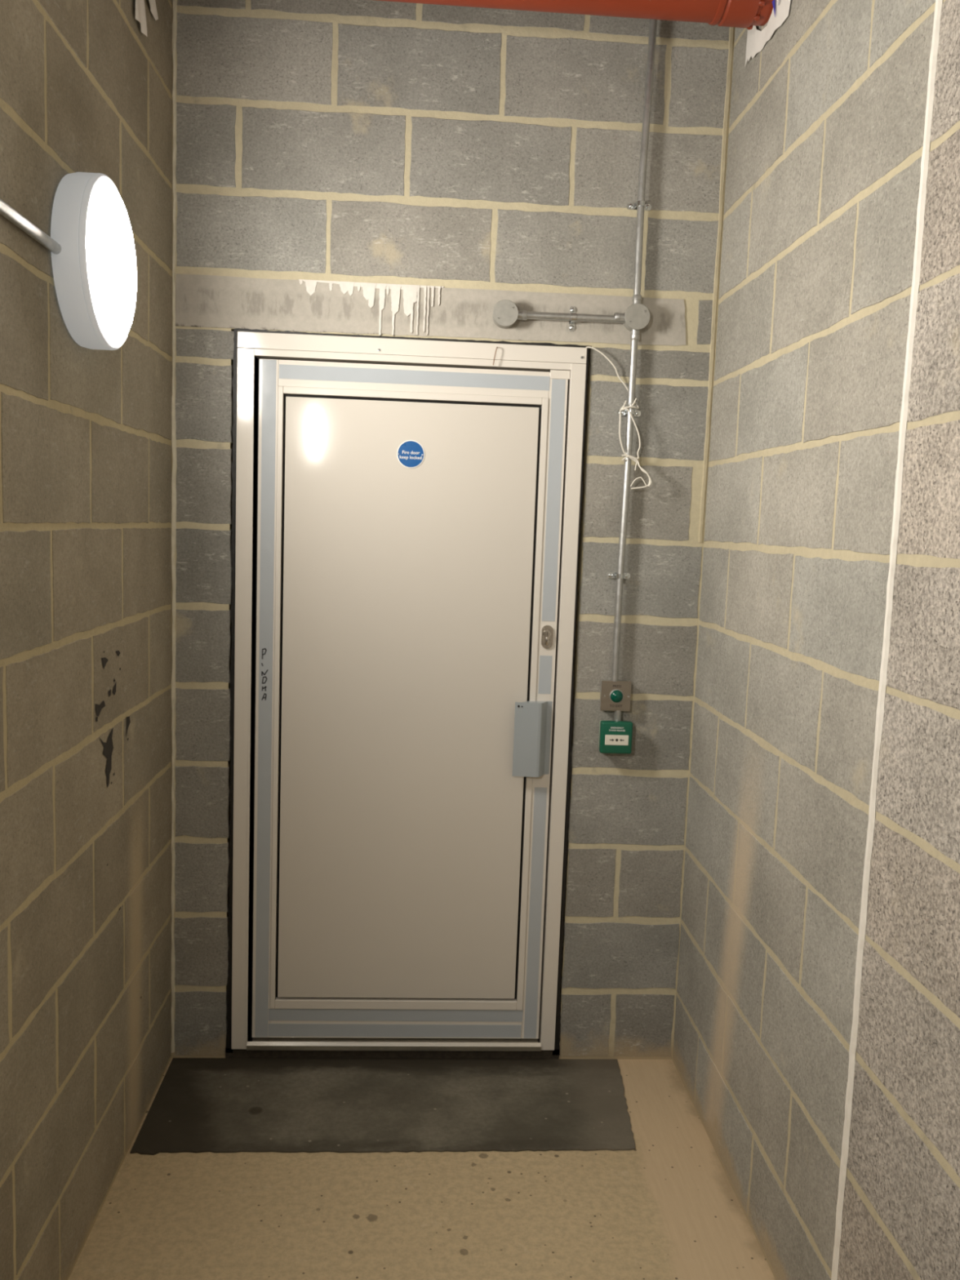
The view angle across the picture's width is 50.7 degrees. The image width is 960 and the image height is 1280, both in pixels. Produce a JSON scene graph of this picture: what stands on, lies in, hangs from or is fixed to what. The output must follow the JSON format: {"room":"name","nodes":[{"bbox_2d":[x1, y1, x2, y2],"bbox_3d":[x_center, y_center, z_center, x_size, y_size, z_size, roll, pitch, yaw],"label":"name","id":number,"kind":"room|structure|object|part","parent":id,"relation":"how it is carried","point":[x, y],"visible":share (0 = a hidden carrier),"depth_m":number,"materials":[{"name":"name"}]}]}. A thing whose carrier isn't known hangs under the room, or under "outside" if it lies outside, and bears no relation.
{"room":"service corridor","nodes":[
{"label":"service corridor","id":0,"kind":"room"},
{"bbox_2d":[0,0,172,1279],"bbox_3d":[-0.793,-0.068,0.600,0.141,3.140,4.740,2,7,-4],"label":"wall","id":1,"kind":"structure","parent":0,"point":[86,433],"depth_m":2.08,"materials":[{"name":"concrete"}]},
{"bbox_2d":[0,198,61,254],"bbox_3d":[-0.711,-0.601,0.868,0.020,0.027,1.962,2,7,-4],"label":"conduit","id":2,"kind":"object","parent":1,"relation":"attached to","point":[6,211],"visible":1,"depth_m":1.69,"materials":[{"name":"metal"}]},
{"bbox_2d":[50,172,136,350],"bbox_3d":[-0.749,-0.742,1.998,0.084,0.328,0.328,2,7,-4],"label":"lamp","id":3,"kind":"object","parent":1,"relation":"attached to","point":[94,270],"visible":1,"depth_m":1.90,"materials":[{"name":"white plastic"}]},
{"bbox_2d":[88,184,136,340],"bbox_3d":[-0.719,-0.741,2.000,0.023,0.289,0.289,2,7,-4],"label":"diffuser","id":4,"kind":"object","parent":3,"relation":"attached to","point":[112,263],"depth_m":1.94,"materials":[{"name":"white plastic"}]},
{"bbox_2d":[135,0,147,36],"bbox_3d":[-0.786,-1.475,2.343,0.011,0.121,0.101,2,7,-4],"label":"paper scrap","id":5,"kind":"object","parent":1,"relation":"attached to","point":[140,15],"visible":1,"depth_m":2.36,"materials":[{"name":"white paper"}]},
{"bbox_2d":[148,0,158,20],"bbox_3d":[-0.789,-1.540,2.428,0.010,0.072,0.129,2,7,-4],"label":"paper scrap","id":6,"kind":"object","parent":1,"relation":"attached to","point":[152,2],"visible":1,"depth_m":2.45,"materials":[{"name":"white paper"}]},
{"bbox_2d":[68,1057,775,1279],"bbox_3d":[-0.031,1.581,0.777,1.780,0.120,4.860,2,7,-4],"label":"floor","id":7,"kind":"structure","parent":0,"point":[667,1207],"depth_m":2.36,"materials":[{"name":"paint"}]},
{"bbox_2d":[129,1057,635,1155],"bbox_3d":[-0.232,1.281,2.803,1.324,0.006,0.458,2,7,-4],"label":"mat","id":8,"kind":"object","parent":7,"relation":"on","point":[199,1104],"depth_m":2.78,"materials":[{"name":"black rubber"}]},
{"bbox_2d":[171,0,734,1059],"bbox_3d":[-0.112,-0.300,2.931,1.780,3.160,0.144,2,7,-4],"label":"wall","id":9,"kind":"structure","parent":0,"point":[372,141],"depth_m":2.79,"materials":[{"name":"concrete"}]},
{"bbox_2d":[170,0,177,1053],"bbox_3d":[-0.851,-0.333,2.813,0.017,3.120,0.009,2,7,-4],"label":"trim","id":10,"kind":"structure","parent":9,"relation":"attached to","point":[174,2],"depth_m":2.81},
{"bbox_2d":[225,328,589,1054],"bbox_3d":[-0.221,0.197,2.943,0.997,2.090,0.141,2,7,-4],"label":"door","id":11,"kind":"structure","parent":9,"relation":"in","point":[403,638],"depth_m":2.90,"materials":[{"name":"metal"}]},
{"bbox_3d":[-0.216,0.201,2.920,0.702,1.736,0.018,2,7,-4],"label":"panel","id":12,"kind":"part","parent":11,"relation":"part of","materials":[{"name":"beige metal"}]},
{"bbox_2d":[396,440,424,468],"bbox_3d":[-0.193,-0.518,2.827,0.078,0.078,0.004,2,7,-4],"label":"door sign","id":13,"kind":"object","parent":11,"relation":"attached to","point":[411,453],"visible":1,"depth_m":2.83,"materials":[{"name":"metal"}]},
{"bbox_3d":[0.151,0.285,2.925,0.110,0.216,0.040,2,7,-4],"label":"pull handle","id":14,"kind":"part","parent":11,"relation":"part of","materials":[{"name":"grey metal"}]},
{"bbox_2d":[175,273,685,346],"bbox_3d":[-0.124,-0.904,2.813,1.407,0.139,0.057,2,7,-4],"label":"lintel","id":15,"kind":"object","parent":9,"relation":"attached to","point":[201,300],"depth_m":2.78,"materials":[{"name":"concrete"}]},
{"bbox_2d":[568,306,576,331],"bbox_3d":[0.257,-0.889,2.796,0.016,0.068,0.038,2,7,-4],"label":"saddle","id":16,"kind":"object","parent":9,"relation":"attached to","point":[572,308],"visible":0.99,"depth_m":2.81,"materials":[{"name":"metal"}]},
{"bbox_2d":[492,18,657,681],"bbox_3d":[0.249,-0.866,2.792,0.433,1.974,0.048,2,7,-4],"label":"conduit","id":17,"kind":"object","parent":9,"relation":"attached to","point":[505,313],"visible":0.98,"depth_m":2.78,"materials":[{"name":"metal"}]},
{"bbox_3d":[0.070,-0.890,2.760,0.070,0.070,0.006,2,7,-4],"label":"lid","id":18,"kind":"part","parent":17,"relation":"part of","materials":[{"name":"metal"}]},
{"bbox_2d":[586,346,651,488],"bbox_3d":[0.388,-0.618,2.833,0.200,0.388,0.047,3,7,9],"label":"cable","id":19,"kind":"object","parent":17,"relation":"attached to","point":[634,459],"visible":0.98,"depth_m":2.82,"materials":[{"name":"white plastic"}]},
{"bbox_3d":[0.432,-0.887,2.781,0.070,0.070,0.006,2,7,-4],"label":"lid","id":20,"kind":"part","parent":17,"relation":"part of","materials":[{"name":"metal"}]},
{"bbox_2d":[598,710,632,754],"bbox_3d":[0.391,0.266,2.929,0.092,0.129,0.056,2,7,-4],"label":"emergency door release","id":21,"kind":"object","parent":9,"relation":"attached to","point":[615,736],"visible":1,"depth_m":2.90,"materials":[{"name":"plastic"}]},
{"bbox_2d":[599,680,631,711],"bbox_3d":[0.390,0.160,2.920,0.086,0.088,0.050,2,7,-4],"label":"button","id":22,"kind":"object","parent":9,"relation":"attached to","point":[614,695],"visible":1,"depth_m":2.91,"materials":[{"name":"metal"}]},
{"bbox_2d":[606,572,630,578],"bbox_3d":[0.398,-0.183,2.887,0.068,0.016,0.038,2,7,-4],"label":"saddle","id":23,"kind":"object","parent":9,"relation":"attached to","point":[610,575],"visible":1,"depth_m":2.90,"materials":[{"name":"metal"}]},
{"bbox_2d":[616,409,640,416],"bbox_3d":[0.420,-0.636,2.835,0.068,0.016,0.038,2,7,-4],"label":"saddle","id":24,"kind":"object","parent":9,"relation":"attached to","point":[624,412],"visible":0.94,"depth_m":2.85,"materials":[{"name":"metal"}]},
{"bbox_2d":[626,200,651,210],"bbox_3d":[0.438,-1.189,2.772,0.068,0.016,0.038,2,7,-4],"label":"saddle","id":25,"kind":"object","parent":9,"relation":"attached to","point":[629,206],"visible":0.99,"depth_m":2.78,"materials":[{"name":"metal"}]},
{"bbox_2d":[698,26,733,542],"bbox_3d":[0.661,-1.060,2.819,0.018,1.570,0.007,2,7,-4],"label":"trim","id":26,"kind":"structure","parent":9,"relation":"attached to","point":[731,28],"depth_m":2.82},
{"bbox_2d":[374,0,773,30],"bbox_3d":[-0.047,-1.615,2.425,1.610,0.182,0.185,2,7,-4],"label":"pipe","id":27,"kind":"object","parent":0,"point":[744,14],"visible":0.98,"depth_m":2.44,"materials":[{"name":"red metal"}]},
{"bbox_2d":[672,0,959,1279],"bbox_3d":[0.842,-0.021,0.702,0.141,3.140,4.740,2,7,-4],"label":"wall","id":28,"kind":"structure","parent":0,"point":[827,120],"depth_m":2.00,"materials":[{"name":"concrete"}]},
{"bbox_2d":[745,0,791,65],"bbox_3d":[0.700,-1.575,2.455,0.010,0.261,0.332,2,7,-4],"label":"paper","id":29,"kind":"object","parent":28,"relation":"attached to","point":[757,39],"visible":0.83,"depth_m":2.46,"materials":[{"name":"white paper"}]},
{"bbox_2d":[831,0,942,1279],"bbox_3d":[0.710,-0.144,1.745,0.006,3.140,0.023,2,7,-4],"label":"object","id":30,"kind":"structure","parent":28,"relation":"attached to","point":[935,33],"depth_m":1.75,"materials":[{"name":"white plastic"}]}
]}

